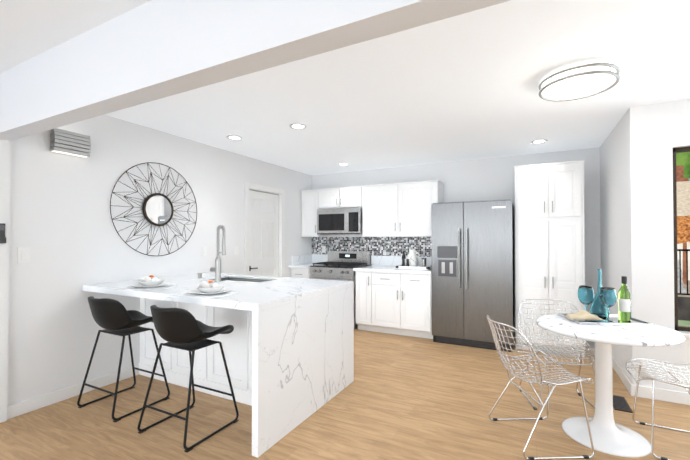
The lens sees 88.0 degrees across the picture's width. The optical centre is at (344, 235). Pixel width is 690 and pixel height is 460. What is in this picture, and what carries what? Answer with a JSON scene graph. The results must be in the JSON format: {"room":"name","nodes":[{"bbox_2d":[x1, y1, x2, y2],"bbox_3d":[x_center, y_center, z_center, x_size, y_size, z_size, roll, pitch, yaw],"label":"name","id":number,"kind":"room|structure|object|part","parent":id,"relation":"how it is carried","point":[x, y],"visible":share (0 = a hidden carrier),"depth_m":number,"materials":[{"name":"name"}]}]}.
{"room":"kitchen","nodes":[
{"label":"kitchen","id":0,"kind":"room"},
{"bbox_2d":[7,114,311,405],"bbox_3d":[-2.472,-0.432,2.870,0.140,3.590,8.140,0,-1,27],"label":"wall","id":1,"kind":"structure","parent":0,"point":[62,227],"depth_m":3.23,"materials":[{"name":"white paint"}]},
{"bbox_2d":[0,139,10,422],"bbox_3d":[-2.520,0.329,2.584,0.030,2.060,0.125,0,-1,27],"label":"column","id":2,"kind":"structure","parent":1,"relation":"attached to","point":[5,145],"depth_m":2.61,"materials":[{"name":"white paint"}]},
{"bbox_2d":[0,223,5,242],"bbox_3d":[-2.489,-0.013,2.586,0.024,0.145,0.048,0,-1,27],"label":"remote","id":3,"kind":"object","parent":2,"relation":"attached to","point":[2,234],"visible":1,"depth_m":2.59,"materials":[{"name":"black plastic"}]},
{"bbox_2d":[17,248,29,262],"bbox_3d":[-2.456,0.154,2.731,0.008,0.118,0.075,0,-1,27],"label":"light switch","id":4,"kind":"object","parent":1,"relation":"attached to","point":[23,255],"depth_m":2.73,"materials":[{"name":"white plastic"}]},
{"bbox_2d":[50,128,90,156],"bbox_3d":[-2.287,-0.767,2.976,0.091,0.185,0.263,0,-1,27],"label":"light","id":5,"kind":"object","parent":1,"relation":"attached to","point":[69,142],"visible":0.92,"depth_m":2.94,"materials":[{"name":"silver metal"}]},
{"bbox_2d":[7,365,138,418],"bbox_3d":[-1.930,1.326,3.726,0.014,0.095,2.467,0,-1,27],"label":"baseboard","id":6,"kind":"structure","parent":1,"relation":"attached to","point":[27,406],"depth_m":2.95,"materials":[{"name":"white wood"}]},
{"bbox_2d":[110,162,196,255],"bbox_3d":[-1.912,-0.266,3.693,0.079,0.968,0.968,0,-1,27],"label":"wall art","id":7,"kind":"object","parent":1,"relation":"attached to","point":[157,209],"visible":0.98,"depth_m":3.67,"materials":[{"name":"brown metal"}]},
{"bbox_2d":[202,246,206,255],"bbox_3d":[-1.670,0.190,4.244,0.008,0.115,0.070,0,-1,27],"label":"outlet","id":8,"kind":"object","parent":1,"relation":"attached to","point":[204,248],"depth_m":4.24,"materials":[{"name":"white plastic"}]},
{"bbox_2d":[235,246,238,254],"bbox_3d":[-1.428,0.201,4.711,0.008,0.115,0.070,0,-1,27],"label":"outlet","id":9,"kind":"object","parent":1,"relation":"attached to","point":[236,247],"depth_m":4.71,"materials":[{"name":"white plastic"}]},
{"bbox_2d":[249,190,278,276],"bbox_3d":[-1.183,0.372,5.245,0.090,2.024,0.712,0,-1,27],"label":"door","id":10,"kind":"structure","parent":1,"relation":"in","point":[263,233],"depth_m":5.24,"materials":[{"name":"white wood"}]},
{"bbox_2d":[244,182,284,276],"bbox_3d":[-1.210,0.336,5.252,0.136,2.113,0.881,0,-1,27],"label":"door frame","id":11,"kind":"structure","parent":1,"relation":"attached to","point":[263,188],"depth_m":5.27,"materials":[{"name":"white wood"}]},
{"bbox_2d":[0,328,689,459],"bbox_3d":[0.270,1.375,1.424,6.440,0.060,8.140,0,-1,27],"label":"floor","id":12,"kind":"structure","parent":0,"point":[401,397],"depth_m":2.63,"materials":[{"name":"brown wood"}]},
{"bbox_2d":[77,296,169,421],"bbox_3d":[-1.789,0.920,2.911,0.498,0.886,0.516,0,-1,27],"label":"bar stool","id":13,"kind":"object","parent":12,"relation":"on","point":[113,316],"visible":0.92,"depth_m":2.74,"materials":[{"name":"black leather"}]},
{"bbox_3d":[-1.788,0.618,2.916,0.476,0.290,0.527,0,-1,27],"label":"seat","id":14,"kind":"part","parent":13,"relation":"part of","materials":[{"name":"black leather"}]},
{"bbox_2d":[137,305,238,452],"bbox_3d":[-1.101,0.916,2.542,0.498,0.886,0.516,0,-1,27],"label":"bar stool","id":15,"kind":"object","parent":12,"relation":"on","point":[180,328],"visible":1,"depth_m":2.37,"materials":[{"name":"black plastic"}]},
{"bbox_3d":[-1.101,0.614,2.547,0.476,0.290,0.527,0,-1,27],"label":"seat","id":16,"kind":"part","parent":15,"relation":"part of","materials":[{"name":"black leather"}]},
{"bbox_2d":[82,281,353,457],"bbox_3d":[-1.094,0.925,3.219,1.960,0.886,1.330,0,-1,27],"label":"kitchen island","id":17,"kind":"object","parent":12,"relation":"on","point":[288,345],"depth_m":2.83,"materials":[{"name":"stone"}]},
{"bbox_2d":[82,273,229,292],"bbox_3d":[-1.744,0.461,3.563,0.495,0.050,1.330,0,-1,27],"label":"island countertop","id":18,"kind":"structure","parent":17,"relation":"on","point":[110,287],"depth_m":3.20,"materials":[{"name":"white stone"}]},
{"bbox_2d":[124,275,176,289],"bbox_3d":[-1.599,0.380,2.947,0.388,0.096,0.382,0,-1,27],"label":"place setting","id":19,"kind":"object","parent":18,"relation":"on","point":[148,283],"visible":1,"depth_m":2.90,"materials":[{"name":"white ceramic"}]},
{"bbox_2d":[118,274,289,300],"bbox_3d":[-1.198,0.457,3.279,0.735,0.050,1.330,0,-1,27],"label":"island countertop","id":20,"kind":"structure","parent":17,"relation":"on","point":[175,293],"depth_m":2.93,"materials":[{"name":"white stone"}]},
{"bbox_2d":[182,280,237,297],"bbox_3d":[-0.969,0.375,2.576,0.388,0.096,0.382,0,-1,27],"label":"place setting","id":21,"kind":"object","parent":20,"relation":"on","point":[204,289],"visible":1,"depth_m":2.52,"materials":[{"name":"white ceramic"}]},
{"bbox_2d":[210,225,225,281],"bbox_3d":[-1.191,0.168,3.361,0.118,0.530,0.121,0,-1,27],"label":"faucet","id":22,"kind":"object","parent":20,"relation":"on","point":[217,269],"visible":1,"depth_m":3.32,"materials":[{"name":"silver metal"}]},
{"bbox_2d":[206,277,277,284],"bbox_3d":[-1.048,0.563,3.567,0.743,0.217,0.398,0,-1,27],"label":"sink","id":23,"kind":"object","parent":20,"relation":"in","point":[257,280],"depth_m":3.72,"materials":[{"name":"silver metal"}]},
{"bbox_2d":[289,254,327,278],"bbox_3d":[-0.582,0.866,5.931,0.372,1.070,0.690,0,-1,27],"label":"base cabinet","id":24,"kind":"object","parent":12,"relation":"on","point":[300,266],"visible":0.33,"depth_m":5.88,"materials":[{"name":"white wood"}]},
{"bbox_2d":[309,251,370,328],"bbox_3d":[-0.081,0.833,5.651,0.764,1.130,0.709,0,-1,27],"label":"range","id":25,"kind":"object","parent":12,"relation":"on","point":[340,265],"visible":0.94,"depth_m":5.51,"materials":[{"name":"silver metal"}]},
{"bbox_2d":[353,256,432,338],"bbox_3d":[0.778,0.857,5.221,1.132,1.070,0.697,0,-1,27],"label":"base cabinet","id":26,"kind":"object","parent":12,"relation":"on","point":[391,298],"visible":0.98,"depth_m":4.95,"materials":[{"name":"white wood"}]},
{"bbox_2d":[396,265,431,269],"bbox_3d":[0.992,0.453,5.072,0.474,0.042,0.264,0,-1,27],"label":"tray","id":27,"kind":"object","parent":26,"relation":"on","point":[419,267],"visible":0.79,"depth_m":4.97,"materials":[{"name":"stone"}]},
{"bbox_2d":[402,259,408,265],"bbox_3d":[0.856,0.398,5.053,0.117,0.125,0.052,-1,-1,36],"label":"pepper mills","id":28,"kind":"object","parent":27,"relation":"on","point":[403,262],"visible":0.67,"depth_m":5.04,"materials":[{"name":"black plastic"}]},
{"bbox_2d":[407,249,419,266],"bbox_3d":[0.974,0.333,5.111,0.193,0.257,0.165,0,-1,27],"label":"jug vase","id":29,"kind":"object","parent":27,"relation":"on","point":[412,257],"visible":0.81,"depth_m":5.06,"materials":[{"name":"white ceramic"}]},
{"bbox_2d":[422,258,426,266],"bbox_3d":[1.103,0.390,4.981,0.068,0.140,0.068,0,-1,27],"label":"canister","id":30,"kind":"object","parent":27,"relation":"on","point":[423,262],"visible":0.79,"depth_m":4.95,"materials":[{"name":"silver metal"}]},
{"bbox_2d":[431,200,514,351],"bbox_3d":[1.688,0.484,4.687,0.950,1.802,0.761,0,-1,27],"label":"refrigerator","id":31,"kind":"object","parent":12,"relation":"on","point":[472,242],"visible":0.96,"depth_m":4.40,"materials":[{"name":"grey metal"}]},
{"bbox_2d":[486,315,594,459],"bbox_3d":[1.268,0.960,2.401,0.585,0.793,0.537,0,-1,-3],"label":"wire chair","id":32,"kind":"object","parent":12,"relation":"on","point":[549,383],"visible":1,"depth_m":2.29,"materials":[{"name":"silver metal"}]},
{"bbox_2d":[514,160,584,355],"bbox_3d":[2.485,0.273,4.380,0.710,2.218,0.630,0,-1,27],"label":"pantry cabinet","id":33,"kind":"object","parent":12,"relation":"on","point":[549,236],"visible":0.98,"depth_m":4.13,"materials":[{"name":"white wood"}]},
{"bbox_2d":[518,299,594,410],"bbox_3d":[1.749,0.967,2.941,0.537,0.793,0.585,0,-1,9],"label":"wire chair","id":34,"kind":"object","parent":12,"relation":"on","point":[558,352],"visible":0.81,"depth_m":3.01,"materials":[{"name":"silver metal"}]},
{"bbox_2d":[536,314,684,456],"bbox_3d":[1.757,0.986,2.426,0.810,0.742,0.810,0,-1,27],"label":"dining table","id":35,"kind":"object","parent":12,"relation":"on","point":[609,435],"visible":0.83,"depth_m":2.35,"materials":[{"name":"white ceramic"}]},
{"bbox_2d":[558,313,653,325],"bbox_3d":[1.867,0.608,2.587,0.470,0.016,0.310,0,-1,7],"label":"tray","id":36,"kind":"object","parent":35,"relation":"on","point":[632,322],"visible":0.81,"depth_m":2.49,"materials":[{"name":"silver metal"}]},
{"bbox_2d":[564,310,603,320],"bbox_3d":[1.712,0.570,2.563,0.220,0.059,0.100,0,-1,7],"label":"napkin","id":37,"kind":"object","parent":36,"relation":"on","point":[582,315],"visible":1,"depth_m":2.53,"materials":[{"name":"beige fabric"}]},
{"bbox_2d":[578,285,594,310],"bbox_3d":[1.776,0.492,2.631,0.106,0.235,0.106,0,-1,27],"label":"goblet","id":38,"kind":"object","parent":36,"relation":"on","point":[586,295],"visible":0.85,"depth_m":2.60,"materials":[{"name":"blue glass"}]},
{"bbox_2d":[590,269,609,317],"bbox_3d":[1.896,0.431,2.658,0.124,0.358,0.124,0,-1,27],"label":"bottle vase","id":39,"kind":"object","parent":36,"relation":"on","point":[598,308],"visible":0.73,"depth_m":2.64,"materials":[{"name":"blue glass"}]},
{"bbox_2d":[599,287,616,321],"bbox_3d":[1.865,0.491,2.534,0.106,0.235,0.106,0,-1,27],"label":"goblet","id":40,"kind":"object","parent":36,"relation":"on","point":[607,297],"visible":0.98,"depth_m":2.50,"materials":[{"name":"blue glass"}]},
{"bbox_2d":[618,276,630,320],"bbox_3d":[2.004,0.452,2.561,0.075,0.314,0.076,0,-1,27],"label":"wine bottle","id":41,"kind":"object","parent":36,"relation":"on","point":[624,303],"visible":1,"depth_m":2.54,"materials":[{"name":"green glass"}]},
{"bbox_2d":[613,395,632,412],"bbox_3d":[2.225,1.359,2.893,0.115,0.006,0.310,0,-1,27],"label":"floor vent","id":42,"kind":"object","parent":12,"relation":"in","point":[620,403],"visible":0.77,"depth_m":2.86,"materials":[{"name":"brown metal"}]},
{"bbox_2d":[625,358,689,459],"bbox_3d":[2.192,0.959,2.279,0.585,0.793,0.537,0,-1,27],"label":"wire chair","id":43,"kind":"object","parent":12,"relation":"on","point":[672,381],"visible":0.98,"depth_m":2.41,"materials":[{"name":"silver metal"}]},
{"bbox_2d":[0,0,689,174],"bbox_3d":[0.270,-1.685,1.462,6.440,1.120,8.140,0,-1,27],"label":"ceiling","id":44,"kind":"structure","parent":0,"point":[462,87],"depth_m":2.68,"materials":[{"name":"white paint"}]},
{"bbox_2d":[226,135,241,139],"bbox_3d":[-1.234,-1.088,3.982,0.175,0.009,0.175,0,-1,-18],"label":"recessed light","id":45,"kind":"object","parent":44,"relation":"in","point":[234,137],"depth_m":3.98,"materials":[{"name":"white"}]},
{"bbox_2d":[0,0,510,140],"bbox_3d":[0.182,-0.923,1.196,6.120,0.410,0.125,0,-1,27],"label":"header beam","id":46,"kind":"structure","parent":44,"relation":"attached to","point":[150,51],"depth_m":1.62,"materials":[{"name":"white paint"}]},
{"bbox_2d":[289,123,306,128],"bbox_3d":[-0.471,-1.093,3.586,0.175,0.009,0.175,0,-1,-18],"label":"recessed light","id":47,"kind":"object","parent":44,"relation":"in","point":[293,126],"depth_m":3.58,"materials":[{"name":"white"}]},
{"bbox_2d":[531,139,547,143],"bbox_3d":[2.253,-1.086,4.144,0.175,0.009,0.175,0,-1,-18],"label":"recessed light","id":48,"kind":"object","parent":44,"relation":"in","point":[540,140],"depth_m":4.14,"materials":[{"name":"white"}]},
{"bbox_2d":[538,61,619,100],"bbox_3d":[1.623,-1.061,2.498,0.476,0.098,0.476,0,-1,27],"label":"flush ceiling light","id":49,"kind":"object","parent":44,"relation":"attached to","point":[579,81],"visible":1,"depth_m":2.40,"materials":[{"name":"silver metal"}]},
{"bbox_2d":[312,147,600,337],"bbox_3d":[1.324,0.160,5.410,4.410,2.470,0.120,0,-1,27],"label":"wall","id":50,"kind":"structure","parent":0,"point":[486,179],"depth_m":4.98,"materials":[{"name":"white paint"}]},
{"bbox_2d":[301,189,328,235],"bbox_3d":[-0.512,-0.366,6.107,0.349,0.793,0.342,0,-1,27],"label":"upper cabinet","id":51,"kind":"object","parent":50,"relation":"attached to","point":[309,208],"depth_m":5.96,"materials":[{"name":"white wood"}]},
{"bbox_2d":[317,186,360,208],"bbox_3d":[-0.010,-0.598,5.849,0.783,0.335,0.342,0,-1,27],"label":"upper cabinet","id":52,"kind":"object","parent":50,"relation":"attached to","point":[343,197],"depth_m":5.70,"materials":[{"name":"white wood"}]},
{"bbox_2d":[317,207,361,234],"bbox_3d":[-0.025,-0.217,5.814,0.767,0.410,0.409,0,-1,27],"label":"microwave","id":53,"kind":"object","parent":52,"relation":"attached to","point":[341,221],"visible":0.94,"depth_m":5.62,"materials":[{"name":"silver metal"}]},
{"bbox_2d":[312,237,431,256],"bbox_3d":[0.425,0.178,5.802,2.286,0.301,0.010,0,-1,27],"label":"tile backsplash","id":54,"kind":"structure","parent":50,"relation":"attached to","point":[390,246],"depth_m":5.76,"materials":[{"name":"tile"}]},
{"bbox_2d":[361,180,442,235],"bbox_3d":[0.855,-0.375,5.397,1.165,0.793,0.342,0,-1,27],"label":"upper cabinet","id":55,"kind":"object","parent":50,"relation":"attached to","point":[402,209],"depth_m":5.24,"materials":[{"name":"white wood"}]},
{"bbox_2d":[600,111,628,378],"bbox_3d":[2.880,0.139,3.752,0.120,2.470,1.390,0,-1,27],"label":"wall","id":56,"kind":"structure","parent":0,"point":[613,210],"depth_m":3.62,"materials":[{"name":"white paint"}]},
{"bbox_2d":[612,356,629,390],"bbox_3d":[2.798,1.326,3.729,0.017,0.095,1.480,0,-1,27],"label":"baseboard","id":57,"kind":"structure","parent":56,"relation":"attached to","point":[617,368],"depth_m":3.39,"materials":[{"name":"white wood"}]},
{"bbox_2d":[627,99,689,392],"bbox_3d":[3.326,0.125,2.670,1.910,2.470,0.120,0,-1,27],"label":"wall","id":58,"kind":"structure","parent":0,"point":[657,133],"depth_m":2.99,"materials":[{"name":"white paint"}]},
{"bbox_2d":[629,382,689,404],"bbox_3d":[3.275,1.312,2.604,1.894,0.095,0.017,0,-1,27],"label":"baseboard","id":59,"kind":"structure","parent":58,"relation":"attached to","point":[643,391],"depth_m":2.94,"materials":[{"name":"white wood"}]},
{"bbox_2d":[673,147,689,343],"bbox_3d":[3.189,0.071,2.702,1.163,1.600,0.120,0,-1,27],"label":"window","id":60,"kind":"structure","parent":58,"relation":"in","point":[684,331],"depth_m":2.96,"materials":[{"name":"brown metal"}]},
{"label":"outside","id":61,"kind":"structure","parent":0,"visible":0},
{"bbox_2d":[676,152,689,177],"bbox_3d":[32.724,-13.136,27.434,40.000,30.390,13.146,0,-1,27],"label":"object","id":62,"kind":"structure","parent":61,"point":[683,158],"depth_m":26.24,"materials":[{"name":"green plant"}]},
{"bbox_2d":[678,280,689,320],"bbox_3d":[10.278,1.580,8.434,10.500,0.495,4.230,0,-1,27],"label":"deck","id":63,"kind":"object","parent":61,"point":[683,307],"depth_m":7.64,"materials":[{"name":"grey"}]},
{"bbox_2d":[677,260,686,293],"bbox_3d":[7.575,0.929,8.228,0.340,0.799,0.340,0,-1,27],"label":"planter","id":64,"kind":"object","parent":63,"relation":"on","point":[683,290],"visible":0.23,"depth_m":8.04,"materials":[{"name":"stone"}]},
{"bbox_2d":[677,249,689,294],"bbox_3d":[8.751,0.804,7.022,8.300,1.019,0.050,0,-1,27],"label":"railing","id":65,"kind":"object","parent":63,"relation":"on","point":[680,250],"visible":0.1,"depth_m":7.74,"materials":[{"name":"metal"}]},
{"bbox_2d":[677,216,689,283],"bbox_3d":[9.290,0.395,9.875,3.799,1.906,1.551,0,-1,27],"label":"maple tree","id":66,"kind":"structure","parent":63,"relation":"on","point":[683,229],"depth_m":9.47,"materials":[{"name":"plant"}]},
{"bbox_2d":[678,320,689,326],"bbox_3d":[22.332,1.951,15.912,28.000,0.050,40.840,0,-1,27],"label":"water","id":67,"kind":"structure","parent":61,"point":[683,323],"depth_m":7.36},
{"bbox_2d":[676,165,689,181],"bbox_3d":[21.007,-0.889,20.883,7.900,5.745,5.300,0,-1,27],"label":"apartment block","id":68,"kind":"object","parent":67,"relation":"on","point":[680,174],"visible":0.04,"depth_m":19.40,"materials":[{"name":"brick"}]},
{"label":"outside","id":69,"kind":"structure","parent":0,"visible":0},
{"bbox_2d":[676,181,689,279],"bbox_3d":[14.375,-0.248,14.178,9.500,4.295,5.300,0,-1,27],"label":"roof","id":70,"kind":"structure","parent":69,"point":[683,198],"depth_m":13.95,"materials":[{"name":"beige"}]}
]}

